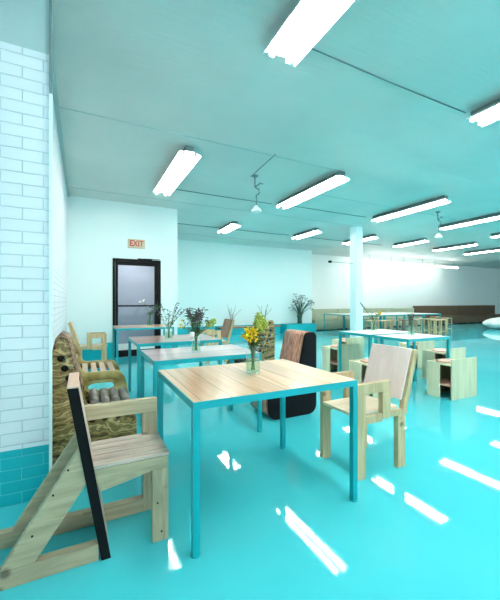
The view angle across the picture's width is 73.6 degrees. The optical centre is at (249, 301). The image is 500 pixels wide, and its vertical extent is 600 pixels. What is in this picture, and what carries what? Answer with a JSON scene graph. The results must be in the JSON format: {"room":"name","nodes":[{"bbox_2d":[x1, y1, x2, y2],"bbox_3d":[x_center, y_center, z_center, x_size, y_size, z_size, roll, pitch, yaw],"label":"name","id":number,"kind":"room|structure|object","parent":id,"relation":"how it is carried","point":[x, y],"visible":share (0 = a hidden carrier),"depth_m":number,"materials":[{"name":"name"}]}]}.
{"room":"cafe dining area","nodes":[
{"label":"cafe dining area","id":0,"kind":"room"},
{"bbox_2d":[0,0,48,54],"bbox_3d":[-2.652,-1.890,1.513,3.012,0.650,0.160,0,0,-27],"label":"wall","id":1,"kind":"structure","parent":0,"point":[23,23],"depth_m":2.06,"materials":[{"name":"paint"}]},
{"bbox_2d":[52,95,66,349],"bbox_3d":[-2.729,-0.490,4.572,0.215,3.450,5.380,0,0,-27],"label":"wall","id":2,"kind":"structure","parent":0,"point":[59,193],"depth_m":4.39,"materials":[{"name":"paint"}]},
{"bbox_2d":[52,52,69,196],"bbox_3d":[-2.592,-2.200,4.585,0.050,0.030,5.280,0,0,-27],"label":"trim","id":3,"kind":"structure","parent":2,"relation":"attached to","point":[54,86],"depth_m":4.07,"materials":[{"name":"paint"}]},
{"bbox_2d":[67,196,176,343],"bbox_3d":[-2.902,-0.490,7.494,2.520,3.450,0.200,0,0,-27],"label":"wall","id":4,"kind":"structure","parent":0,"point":[99,231],"depth_m":7.26,"materials":[{"name":"paint"}]},
{"bbox_2d":[79,342,177,359],"bbox_3d":[-2.759,1.060,7.447,2.305,0.350,0.012,0,0,-27],"label":"baseboard","id":5,"kind":"structure","parent":4,"relation":"attached to","point":[90,354],"depth_m":7.18,"materials":[{"name":"teal paint"}]},
{"bbox_2d":[128,239,144,248],"bbox_3d":[-2.557,-1.310,7.529,0.370,0.200,0.047,0,0,-27],"label":"exit sign","id":6,"kind":"object","parent":4,"relation":"attached to","point":[132,243],"visible":1,"depth_m":7.51,"materials":[{"name":"white plastic"}]},
{"bbox_2d":[113,258,160,356],"bbox_3d":[-2.549,0.128,7.559,1.040,2.215,0.200,0,0,-27],"label":"door","id":7,"kind":"structure","parent":4,"relation":"attached to","point":[122,348],"depth_m":7.55,"materials":[{"name":"black metal"}]},
{"bbox_2d":[118,265,153,343],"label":"window","id":8,"kind":"structure","parent":0,"point":[135,283],"depth_m":8.67,"materials":[{"name":"glass"}]},
{"bbox_2d":[177,239,311,326],"bbox_3d":[-0.513,-0.490,12.940,7.030,3.450,0.200,0,0,-27],"label":"wall","id":9,"kind":"structure","parent":0,"point":[213,276],"depth_m":12.92,"materials":[{"name":"paint"}]},
{"bbox_2d":[177,324,280,334],"bbox_3d":[-0.371,1.065,12.893,6.818,0.340,0.012,0,0,-27],"label":"baseboard","id":10,"kind":"structure","parent":9,"relation":"attached to","point":[180,331],"depth_m":12.04,"materials":[{"name":"teal paint"}]},
{"bbox_2d":[0,322,499,599],"bbox_3d":[10.705,1.285,9.666,34.200,0.100,17.700,0,0,-27],"label":"floor","id":11,"kind":"structure","parent":0,"point":[276,523],"depth_m":1.96,"materials":[{"name":"teal paint"}]},
{"bbox_2d":[0,41,48,507],"bbox_3d":[-2.652,-0.165,1.513,3.012,2.800,0.160,0,0,-27],"label":"wall pier","id":12,"kind":"object","parent":11,"relation":"on","point":[24,72],"visible":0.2,"depth_m":2.06,"materials":[{"name":"paint"}]},
{"bbox_2d":[49,93,51,470],"bbox_3d":[-1.261,-0.040,2.113,0.017,2.550,0.015,0,0,-27],"label":"trim","id":13,"kind":"structure","parent":12,"relation":"attached to","point":[50,95],"depth_m":2.11,"materials":[{"name":"paint"}]},
{"bbox_2d":[49,0,51,93],"bbox_3d":[-1.259,-1.765,2.111,0.016,0.900,0.022,0,0,-27],"label":"trim","id":14,"kind":"structure","parent":12,"relation":"attached to","point":[50,1],"depth_m":2.10,"materials":[{"name":"grey metal"}]},
{"bbox_2d":[0,372,168,590],"bbox_3d":[-0.953,0.812,1.663,1.025,0.846,0.343,0,0,-27],"label":"chair","id":15,"kind":"object","parent":11,"relation":"on","point":[101,465],"visible":1,"depth_m":1.66,"materials":[{"name":"brown wood"}]},
{"bbox_2d":[68,321,106,369],"bbox_3d":[-2.971,0.797,6.117,0.634,0.875,0.412,0,0,-27],"label":"armchair","id":16,"kind":"object","parent":11,"relation":"on","point":[102,346],"visible":0.78,"depth_m":6.01,"materials":[{"name":"brown wood"}]},
{"bbox_2d":[52,331,136,466],"bbox_3d":[-1.233,0.735,2.659,0.574,1.000,0.432,0,0,-27],"label":"chair","id":17,"kind":"object","parent":11,"relation":"on","point":[63,429],"visible":0.54,"depth_m":2.40,"materials":[{"name":"brown wood"}]},
{"bbox_2d":[72,337,128,394],"bbox_3d":[-1.732,0.825,3.737,0.620,0.820,0.735,0,0,-27],"label":"chair","id":18,"kind":"object","parent":11,"relation":"on","point":[113,375],"visible":0.52,"depth_m":3.53,"materials":[{"name":"beige wood"}]},
{"bbox_2d":[113,324,173,364],"bbox_3d":[-2.157,0.860,6.720,1.078,0.750,0.868,0,0,-27],"label":"dining table","id":19,"kind":"object","parent":11,"relation":"on","point":[117,328],"visible":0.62,"depth_m":6.56,"materials":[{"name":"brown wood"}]},
{"bbox_3d":[-2.034,0.360,6.787,0.120,0.250,0.120,0,0,-27],"label":"glass jar","id":20,"kind":"object","parent":19,"relation":"on","visible":0},
{"bbox_2d":[139,299,160,324],"bbox_3d":[-2.038,0.204,6.818,0.466,0.520,0.202,0,0,-27],"label":"flower bouquet","id":21,"kind":"object","parent":20,"relation":"in","point":[143,300],"visible":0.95,"depth_m":6.79,"materials":[{"name":"green plant"}]},
{"bbox_2d":[128,334,221,397],"bbox_3d":[-1.027,0.860,4.490,1.073,0.750,0.868,0,0,-27],"label":"dining table","id":22,"kind":"object","parent":11,"relation":"on","point":[141,341],"visible":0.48,"depth_m":4.32,"materials":[{"name":"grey wood"}]},
{"bbox_3d":[-1.054,0.385,4.337,0.110,0.200,0.110,0,0,-27],"label":"glass jar","id":23,"kind":"object","parent":22,"relation":"on","visible":0},
{"bbox_2d":[148,303,184,337],"bbox_3d":[-1.038,0.229,4.302,0.323,0.469,0.448,0,0,42],"label":"flower bouquet","id":24,"kind":"object","parent":23,"relation":"in","point":[173,316],"visible":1,"depth_m":4.33,"materials":[{"name":"green plant"}]},
{"bbox_2d":[140,344,261,431],"bbox_3d":[-0.498,0.860,3.284,1.028,0.750,0.738,0,0,-27],"label":"dining table","id":25,"kind":"object","parent":11,"relation":"on","point":[167,356],"visible":0.73,"depth_m":3.17,"materials":[{"name":"grey wood"}]},
{"bbox_3d":[-0.521,0.390,3.229,0.090,0.190,0.090,0,0,-27],"label":"glass jar","id":26,"kind":"object","parent":25,"relation":"on","visible":0},
{"bbox_2d":[180,307,216,349],"bbox_3d":[-0.503,0.257,3.214,0.357,0.414,0.274,0,0,-5],"label":"flower bouquet","id":27,"kind":"object","parent":26,"relation":"in","point":[195,320],"visible":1,"depth_m":3.20,"materials":[{"name":"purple plant"}]},
{"bbox_2d":[200,319,234,363],"bbox_3d":[-0.686,0.797,6.926,0.634,0.875,0.412,0,0,-27],"label":"armchair","id":28,"kind":"object","parent":11,"relation":"on","point":[227,323],"visible":0.6,"depth_m":6.85,"materials":[{"name":"brown wood"}]},
{"bbox_2d":[216,325,280,335],"bbox_3d":[-0.003,1.080,12.737,2.600,0.310,0.380,0,0,-27],"label":"bench","id":29,"kind":"object","parent":11,"relation":"on","point":[237,330],"visible":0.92,"depth_m":12.40,"materials":[{"name":"teal"}]},
{"bbox_2d":[226,320,274,363],"bbox_3d":[0.004,0.746,4.822,0.574,0.979,0.420,0,0,-27],"label":"chair","id":30,"kind":"object","parent":11,"relation":"on","point":[269,351],"visible":0.37,"depth_m":4.73,"materials":[{"name":"brown wood"}]},
{"bbox_2d":[157,359,357,558],"bbox_3d":[0.005,0.860,2.228,1.073,0.750,0.878,0,0,-27],"label":"dining table","id":31,"kind":"object","parent":11,"relation":"on","point":[202,387],"visible":0.87,"depth_m":2.04,"materials":[{"name":"brown wood"}]},
{"bbox_3d":[0.021,0.390,2.281,0.100,0.190,0.100,0,0,-27],"label":"glass jar","id":32,"kind":"object","parent":31,"relation":"on","visible":0},
{"bbox_2d":[240,312,267,369],"bbox_3d":[0.050,0.265,2.291,0.242,0.396,0.167,0,0,-43],"label":"flower bouquet","id":33,"kind":"object","parent":32,"relation":"in","point":[251,334],"visible":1,"depth_m":2.27,"materials":[{"name":"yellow plant"}]},
{"bbox_2d":[251,329,315,419],"bbox_3d":[0.367,0.782,3.779,0.620,0.905,0.430,0,0,-27],"label":"lounge chair","id":34,"kind":"object","parent":11,"relation":"on","point":[298,346],"visible":0.6,"depth_m":3.68,"materials":[{"name":"black fabric"}]},
{"bbox_2d":[281,323,316,332],"bbox_3d":[2.016,1.060,13.784,1.470,0.350,0.465,0,0,-27],"label":"plinth","id":35,"kind":"object","parent":11,"relation":"on","point":[311,327],"visible":0.89,"depth_m":13.62,"materials":[{"name":"metal"}]},
{"bbox_2d":[289,294,313,323],"bbox_3d":[2.186,0.272,13.849,1.294,1.226,0.476,0,0,-27],"label":"spiky potted plant","id":36,"kind":"object","parent":35,"relation":"on","point":[300,313],"visible":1,"depth_m":13.76,"materials":[{"name":"green plant"}]},
{"bbox_2d":[312,309,345,330],"bbox_3d":[3.412,0.775,14.995,1.730,0.920,0.660,0,0,-27],"label":"bench","id":37,"kind":"object","parent":11,"relation":"on","point":[331,322],"visible":0.59,"depth_m":14.92,"materials":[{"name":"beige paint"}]},
{"bbox_2d":[312,318,345,320],"bbox_3d":[3.448,0.787,14.923,1.730,0.045,0.500,0,0,-27],"label":"seat cushion","id":38,"kind":"object","parent":37,"relation":"on","point":[313,319],"depth_m":14.81,"materials":[{"name":"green fabric"}]},
{"bbox_2d":[322,343,358,371],"bbox_3d":[1.602,0.980,5.913,0.500,0.510,0.400,0,0,-27],"label":"stool","id":39,"kind":"object","parent":11,"relation":"on","point":[330,353],"visible":0.79,"depth_m":5.80,"materials":[{"name":"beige wood"}]},
{"bbox_2d":[332,337,363,358],"bbox_3d":[2.057,0.980,7.014,0.500,0.510,0.400,0,0,-27],"label":"stool","id":40,"kind":"object","parent":11,"relation":"on","point":[353,340],"visible":0.44,"depth_m":6.90,"materials":[{"name":"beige wood"}]},
{"bbox_2d":[324,313,383,331],"bbox_3d":[4.048,0.860,13.211,1.088,0.750,2.218,0,0,-27],"label":"dining table","id":41,"kind":"object","parent":11,"relation":"on","point":[343,314],"visible":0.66,"depth_m":12.98,"materials":[{"name":"teal metal"}]},
{"bbox_2d":[338,308,373,328],"bbox_3d":[4.977,0.775,15.778,1.730,0.920,0.660,0,0,-27],"label":"bench","id":42,"kind":"object","parent":11,"relation":"on","point":[347,321],"visible":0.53,"depth_m":15.65,"materials":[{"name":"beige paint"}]},
{"bbox_2d":[320,343,417,480],"bbox_3d":[0.926,0.797,2.622,0.634,0.875,0.412,0,0,-27],"label":"armchair","id":43,"kind":"object","parent":11,"relation":"on","point":[389,373],"visible":0.77,"depth_m":2.55,"materials":[{"name":"brown wood"}]},
{"bbox_2d":[349,358,393,398],"bbox_3d":[1.643,0.980,4.424,0.500,0.510,0.400,0,0,-27],"label":"stool","id":44,"kind":"object","parent":11,"relation":"on","point":[359,366],"visible":0.2,"depth_m":4.38,"materials":[{"name":"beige wood"}]},
{"bbox_2d":[365,320,378,338],"bbox_3d":[4.175,0.935,11.429,0.310,0.600,0.310,0,0,-27],"label":"stool","id":45,"kind":"object","parent":11,"relation":"on","point":[371,321],"visible":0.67,"depth_m":11.46,"materials":[{"name":"brown wood"}]},
{"bbox_2d":[344,313,404,330],"bbox_3d":[5.032,0.860,13.704,1.088,0.750,2.218,0,0,-27],"label":"dining table","id":46,"kind":"object","parent":11,"relation":"on","point":[385,315],"visible":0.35,"depth_m":12.96,"materials":[{"name":"teal metal"}]},
{"bbox_2d":[339,329,415,371],"bbox_3d":[2.072,0.860,5.466,1.018,0.750,0.698,0,0,-27],"label":"dining table","id":47,"kind":"object","parent":11,"relation":"on","point":[365,333],"visible":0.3,"depth_m":5.40,"materials":[{"name":"white wood"}]},
{"bbox_3d":[2.045,0.400,5.520,0.100,0.170,0.100,0,0,-27],"label":"glass jar","id":48,"kind":"object","parent":47,"relation":"on","visible":0},
{"bbox_2d":[360,303,382,329],"bbox_3d":[2.018,0.230,5.528,0.404,0.466,0.150,0,0,-8],"label":"flower bouquet","id":49,"kind":"object","parent":48,"relation":"in","point":[380,312],"visible":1,"depth_m":5.53,"materials":[{"name":"green plant"}]},
{"bbox_2d":[366,308,399,327],"bbox_3d":[6.542,0.775,16.562,1.730,0.920,0.660,0,0,-27],"label":"bench","id":50,"kind":"object","parent":11,"relation":"on","point":[372,310],"visible":0.53,"depth_m":16.50,"materials":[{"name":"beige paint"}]},
{"bbox_2d":[378,320,390,329],"bbox_3d":[4.689,0.935,11.630,0.310,0.600,0.310,0,0,-27],"label":"stool","id":51,"kind":"object","parent":11,"relation":"on","point":[378,320],"visible":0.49,"depth_m":11.47,"materials":[{"name":"brown wood"}]},
{"bbox_2d":[386,319,398,330],"bbox_3d":[5.091,0.935,11.944,0.310,0.600,0.310,0,0,-27],"label":"stool","id":52,"kind":"object","parent":11,"relation":"on","point":[392,320],"visible":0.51,"depth_m":11.87,"materials":[{"name":"brown wood"}]},
{"bbox_2d":[379,313,422,332],"bbox_3d":[6.015,0.860,14.196,1.088,0.750,2.218,0,0,-27],"label":"dining table","id":53,"kind":"object","parent":11,"relation":"on","point":[405,314],"visible":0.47,"depth_m":14.09,"materials":[{"name":"white laminate"}]},
{"bbox_2d":[397,319,409,331],"bbox_3d":[5.538,0.935,12.056,0.310,0.600,0.310,0,0,-27],"label":"stool","id":54,"kind":"object","parent":11,"relation":"on","point":[402,320],"visible":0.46,"depth_m":11.98,"materials":[{"name":"beige wood"}]},
{"bbox_2d":[391,308,421,326],"bbox_3d":[8.106,0.775,17.346,1.730,0.920,0.660,0,0,-27],"label":"bench","id":55,"kind":"object","parent":11,"relation":"on","point":[407,310],"visible":0.48,"depth_m":17.31,"materials":[{"name":"green paint"}]},
{"bbox_2d":[381,312,440,328],"bbox_3d":[6.999,0.860,14.688,1.088,0.750,2.218,0,0,-27],"label":"dining table","id":56,"kind":"object","parent":11,"relation":"on","point":[424,314],"visible":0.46,"depth_m":14.09,"materials":[{"name":"white laminate"}]},
{"bbox_2d":[374,333,449,396],"bbox_3d":[2.314,0.860,4.782,0.878,0.750,0.598,0,0,-27],"label":"dining table","id":57,"kind":"object","parent":11,"relation":"on","point":[415,337],"visible":0.54,"depth_m":4.70,"materials":[{"name":"white wood"}]},
{"bbox_3d":[2.296,0.410,4.751,0.090,0.150,0.090,0,0,-27],"label":"glass jar","id":58,"kind":"object","parent":57,"relation":"on","visible":0},
{"bbox_2d":[406,313,414,334],"bbox_3d":[2.303,0.312,4.769,0.136,0.303,0.162,0,0,30],"label":"flower bouquet","id":59,"kind":"object","parent":58,"relation":"in","point":[409,316],"visible":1,"depth_m":4.75,"materials":[{"name":"green plant"}]},
{"bbox_2d":[399,340,434,368],"bbox_3d":[3.198,0.980,6.410,0.500,0.510,0.400,0,0,-27],"label":"stool","id":60,"kind":"object","parent":11,"relation":"on","point":[421,345],"visible":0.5,"depth_m":6.21,"materials":[{"name":"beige wood"}]},
{"bbox_2d":[413,319,421,333],"bbox_3d":[6.030,0.935,12.190,0.310,0.600,0.310,0,0,-27],"label":"stool","id":61,"kind":"object","parent":11,"relation":"on","point":[415,321],"visible":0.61,"depth_m":12.12,"materials":[{"name":"brown wood"}]},
{"bbox_2d":[417,318,428,333],"bbox_3d":[6.589,0.935,12.750,0.310,0.600,0.310,0,0,-27],"label":"stool","id":62,"kind":"object","parent":11,"relation":"on","point":[423,319],"visible":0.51,"depth_m":12.63,"materials":[{"name":"brown wood"}]},
{"bbox_2d":[413,306,445,324],"bbox_3d":[9.783,0.720,18.185,1.880,1.030,0.660,0,0,-27],"label":"bench","id":63,"kind":"object","parent":11,"relation":"on","point":[417,309],"visible":0.48,"depth_m":18.22,"materials":[{"name":"brown wood"}]},
{"bbox_2d":[424,318,435,333],"bbox_3d":[7.013,0.935,13.018,0.310,0.600,0.310,0,0,-27],"label":"stool","id":64,"kind":"object","parent":11,"relation":"on","point":[431,329],"visible":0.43,"depth_m":12.85,"materials":[{"name":"brown wood"}]},
{"bbox_2d":[428,319,441,334],"bbox_3d":[6.634,0.935,11.989,0.310,0.600,0.310,0,0,-27],"label":"stool","id":65,"kind":"object","parent":11,"relation":"on","point":[433,320],"visible":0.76,"depth_m":11.92,"materials":[{"name":"brown wood"}]},
{"bbox_2d":[434,319,446,335],"bbox_3d":[6.991,0.935,12.280,0.310,0.600,0.310,0,0,-27],"label":"stool","id":66,"kind":"object","parent":11,"relation":"on","point":[445,331],"visible":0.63,"depth_m":12.22,"materials":[{"name":"brown wood"}]},
{"bbox_2d":[422,347,465,378],"bbox_3d":[3.127,0.980,5.391,0.500,0.510,0.400,0,0,-27],"label":"stool","id":67,"kind":"object","parent":11,"relation":"on","point":[436,353],"visible":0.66,"depth_m":5.34,"materials":[{"name":"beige wood"}]},
{"bbox_2d":[444,318,451,332],"bbox_3d":[7.907,0.935,13.466,0.310,0.600,0.310,0,0,-27],"label":"stool","id":68,"kind":"object","parent":11,"relation":"on","point":[447,318],"visible":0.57,"depth_m":13.39,"materials":[{"name":"brown wood"}]},
{"bbox_2d":[427,357,476,400],"bbox_3d":[2.677,0.980,4.436,0.540,0.510,0.335,0,0,-27],"label":"stool","id":69,"kind":"object","parent":11,"relation":"on","point":[459,376],"visible":1,"depth_m":4.33,"materials":[{"name":"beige wood"}]},
{"bbox_2d":[440,377,450,386],"bbox_3d":[2.677,1.060,4.436,0.499,0.020,0.293,0,0,-27],"label":"shelf","id":70,"kind":"object","parent":69,"relation":"attached to","point":[445,381],"depth_m":4.41,"materials":[{"name":"beige wood"}]},
{"bbox_2d":[438,305,466,323],"bbox_3d":[11.482,0.720,19.036,1.880,1.030,0.660,0,0,-27],"label":"bench","id":71,"kind":"object","parent":11,"relation":"on","point":[448,311],"visible":0.79,"depth_m":18.99,"materials":[{"name":"brown wood"}]},
{"bbox_2d":[443,315,466,316],"bbox_3d":[11.518,0.787,18.964,1.880,0.045,0.500,0,0,-27],"label":"seat cushion","id":72,"kind":"object","parent":71,"relation":"on","point":[443,315],"depth_m":18.93,"materials":[{"name":"brown fabric"}]},
{"bbox_2d":[458,305,485,322],"bbox_3d":[13.181,0.720,19.887,1.880,1.030,0.660,0,0,-27],"label":"bench","id":73,"kind":"object","parent":11,"relation":"on","point":[470,311],"visible":0.72,"depth_m":19.83,"materials":[{"name":"brown wood"}]},
{"bbox_2d":[477,305,499,319],"bbox_3d":[14.880,0.720,20.737,1.880,1.030,0.660,0,0,-27],"label":"bench","id":74,"kind":"object","parent":11,"relation":"on","point":[488,310],"visible":0.7,"depth_m":20.70,"materials":[{"name":"brown fabric"}]},
{"bbox_2d":[482,317,499,328],"bbox_3d":[11.930,0.952,15.258,2.333,0.566,2.034,0,0,-27],"label":"pouf","id":75,"kind":"object","parent":11,"relation":"on","point":[494,323],"visible":1,"depth_m":15.07,"materials":[{"name":"white fabric"}]},
{"bbox_2d":[52,0,499,268],"bbox_3d":[10.705,-2.290,9.666,34.200,0.150,17.700,0,0,-27],"label":"ceiling","id":76,"kind":"structure","parent":0,"point":[193,68],"depth_m":3.97,"materials":[{"name":"paint"}]},
{"bbox_2d":[152,145,200,195],"bbox_3d":[-1.296,-2.147,5.625,0.337,0.135,1.980,0,0,-27],"label":"fluorescent light","id":77,"kind":"object","parent":76,"relation":"attached to","point":[185,159],"visible":1,"depth_m":5.36,"materials":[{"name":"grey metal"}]},
{"bbox_2d":[59,106,339,170],"bbox_3d":[-0.333,-2.212,4.708,4.180,0.006,0.018,0,0,-27],"label":"trim","id":78,"kind":"structure","parent":76,"relation":"attached to","point":[59,106],"depth_m":4.43,"materials":[{"name":"paint"}]},
{"bbox_2d":[70,187,352,225],"bbox_3d":[-0.268,-2.212,8.040,7.280,0.006,0.018,0,0,-27],"label":"trim","id":79,"kind":"structure","parent":76,"relation":"attached to","point":[70,187],"depth_m":7.50,"materials":[{"name":"paint"}]},
{"bbox_2d":[175,189,271,203],"bbox_3d":[-0.521,-2.206,7.014,2.250,0.016,0.026,0,0,-27],"label":"trim","id":80,"kind":"structure","parent":76,"relation":"attached to","point":[175,189],"depth_m":6.98,"materials":[{"name":"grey metal"}]},
{"bbox_2d":[216,221,240,233],"bbox_3d":[-0.641,-2.147,9.633,0.337,0.135,1.100,0,0,-27],"label":"fluorescent light","id":81,"kind":"object","parent":76,"relation":"attached to","point":[233,225],"visible":1,"depth_m":9.53,"materials":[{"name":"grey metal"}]},
{"bbox_2d":[177,223,288,235],"bbox_3d":[-0.500,-2.206,10.156,4.000,0.019,0.030,0,0,-27],"label":"trim","id":82,"kind":"structure","parent":76,"relation":"attached to","point":[177,223],"depth_m":10.18,"materials":[{"name":"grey metal"}]},
{"bbox_2d":[182,233,323,246],"bbox_3d":[0.212,-2.212,11.971,6.900,0.006,0.018,0,0,-27],"label":"trim","id":83,"kind":"structure","parent":76,"relation":"attached to","point":[182,233],"depth_m":11.81,"materials":[{"name":"paint"}]},
{"bbox_2d":[252,174,262,212],"bbox_3d":[0.120,-1.890,5.874,0.179,0.650,0.177,0,0,28],"label":"pendant lamp","id":84,"kind":"object","parent":76,"relation":"hanging from","point":[256,209],"visible":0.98,"depth_m":5.85,"materials":[{"name":"grey metal"}]},
{"bbox_2d":[250,154,275,176],"bbox_3d":[0.196,-2.185,5.382,0.018,0.016,0.953,0,0,-22],"label":"rod","id":85,"kind":"object","parent":76,"relation":"attached to","point":[274,154],"visible":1,"depth_m":5.33,"materials":[{"name":"grey metal"}]},
{"bbox_2d":[291,228,321,238],"bbox_3d":[1.744,-2.147,10.520,0.337,0.135,1.250,0,0,-27],"label":"fluorescent light","id":86,"kind":"object","parent":76,"relation":"attached to","point":[313,231],"visible":1,"depth_m":10.39,"materials":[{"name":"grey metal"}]},
{"bbox_2d":[262,0,354,66],"bbox_3d":[0.770,-2.147,1.856,0.337,0.135,2.330,0,0,-27],"label":"fluorescent light","id":87,"kind":"object","parent":76,"relation":"attached to","point":[309,20],"visible":1,"depth_m":2.58,"materials":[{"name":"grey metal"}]},
{"bbox_2d":[274,171,349,208],"bbox_3d":[1.119,-2.147,6.543,0.337,0.135,2.000,0,0,-27],"label":"fluorescent light","id":88,"kind":"object","parent":76,"relation":"attached to","point":[339,177],"visible":1,"depth_m":6.31,"materials":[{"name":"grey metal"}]},
{"bbox_2d":[294,206,362,216],"bbox_3d":[1.907,-2.206,8.140,2.500,0.016,0.026,0,0,-27],"label":"trim","id":89,"kind":"structure","parent":76,"relation":"attached to","point":[294,206],"depth_m":8.13,"materials":[{"name":"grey metal"}]},
{"bbox_2d":[306,237,377,244],"bbox_3d":[3.345,-2.206,12.081,4.000,0.023,0.034,0,0,-27],"label":"trim","id":90,"kind":"structure","parent":76,"relation":"attached to","point":[306,237],"depth_m":11.83,"materials":[{"name":"grey metal"}]},
{"bbox_2d":[341,239,349,244],"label":"fluorescent light","id":91,"kind":"object","parent":76,"relation":"attached to","point":[347,242],"depth_m":11.95,"materials":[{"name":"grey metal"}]},
{"bbox_2d":[363,234,377,240],"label":"fluorescent light","id":92,"kind":"object","parent":76,"relation":"attached to","point":[366,238],"depth_m":11.01,"materials":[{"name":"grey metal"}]},
{"bbox_2d":[318,194,457,219],"bbox_3d":[3.435,-2.212,7.881,4.800,0.006,0.018,0,0,-27],"label":"trim","id":93,"kind":"structure","parent":76,"relation":"attached to","point":[318,194],"depth_m":7.57,"materials":[{"name":"paint"}]},
{"bbox_2d":[312,48,465,113],"bbox_3d":[1.489,-2.206,3.391,2.300,0.012,0.022,0,0,-27],"label":"conduit","id":94,"kind":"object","parent":76,"relation":"attached to","point":[312,48],"depth_m":3.31,"materials":[{"name":"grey metal"}]},
{"bbox_2d":[369,195,450,221],"bbox_3d":[3.644,-2.147,7.797,0.337,0.135,1.920,0,0,-27],"label":"fluorescent light","id":95,"kind":"object","parent":76,"relation":"attached to","point":[441,200],"visible":1,"depth_m":7.61,"materials":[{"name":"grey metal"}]},
{"bbox_2d":[391,238,428,246],"bbox_3d":[5.784,-2.147,12.123,0.337,0.135,1.300,0,0,-27],"label":"fluorescent light","id":96,"kind":"object","parent":76,"relation":"attached to","point":[422,240],"visible":1,"depth_m":12.01,"materials":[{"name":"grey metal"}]},
{"bbox_2d":[399,259,427,265],"bbox_3d":[8.263,-2.036,16.887,2.100,0.358,0.060,0,0,-27],"label":"linear pendant","id":97,"kind":"object","parent":76,"relation":"hanging from","point":[422,264],"visible":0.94,"depth_m":16.90,"materials":[{"name":"white metal"}]},
{"bbox_2d":[435,211,442,238],"bbox_3d":[4.649,-1.890,8.220,0.179,0.650,0.177,0,0,28],"label":"pendant lamp","id":98,"kind":"object","parent":76,"relation":"hanging from","point":[438,235],"visible":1,"depth_m":8.20,"materials":[{"name":"grey metal"}]},
{"bbox_2d":[431,265,457,268],"bbox_3d":[10.498,-2.036,18.007,2.300,0.358,0.060,0,0,-27],"label":"linear pendant","id":99,"kind":"object","parent":76,"relation":"hanging from","point":[431,265],"visible":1,"depth_m":17.98,"materials":[{"name":"white"}]},
{"bbox_2d":[431,242,477,251],"bbox_3d":[7.919,-2.147,12.996,0.337,0.135,1.650,0,0,-27],"label":"fluorescent light","id":100,"kind":"object","parent":76,"relation":"attached to","point":[469,244],"visible":1,"depth_m":12.86,"materials":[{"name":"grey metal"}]},
{"bbox_2d":[439,212,499,229],"bbox_3d":[5.909,-2.147,8.858,0.337,0.135,1.750,0,0,-27],"label":"fluorescent light","id":101,"kind":"object","parent":76,"relation":"attached to","point":[495,216],"visible":0.97,"depth_m":8.85,"materials":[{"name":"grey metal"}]},
{"bbox_2d":[464,247,499,254],"bbox_3d":[9.841,-2.147,14.071,0.337,0.135,1.550,0,0,-27],"label":"fluorescent light","id":102,"kind":"object","parent":76,"relation":"attached to","point":[497,248],"visible":1,"depth_m":14.06,"materials":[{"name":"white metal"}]},
{"bbox_2d":[465,98,499,126],"bbox_3d":[3.122,-2.147,2.922,0.337,0.135,2.230,0,0,-27],"label":"fluorescent light","id":103,"kind":"object","parent":76,"relation":"attached to","point":[489,113],"visible":1,"depth_m":3.78,"materials":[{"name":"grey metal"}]},
{"bbox_2d":[489,232,499,237],"bbox_3d":[8.267,-2.147,10.067,0.337,0.135,1.800,0,0,-27],"label":"fluorescent light","id":104,"kind":"object","parent":76,"relation":"attached to","point":[494,235],"visible":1,"depth_m":10.71,"materials":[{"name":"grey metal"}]},
{"bbox_2d":[350,226,362,337],"bbox_3d":[3.138,-0.490,9.858,0.260,3.450,0.260,0,0,-27],"label":"column","id":105,"kind":"structure","parent":0,"point":[356,232],"depth_m":9.76,"materials":[{"name":"paint"}]},
{"bbox_2d":[312,254,499,318],"bbox_3d":[12.085,-0.490,20.143,22.350,3.450,0.200,0,0,-27],"label":"wall","id":106,"kind":"structure","parent":0,"point":[385,285],"depth_m":18.12,"materials":[{"name":"paint"}]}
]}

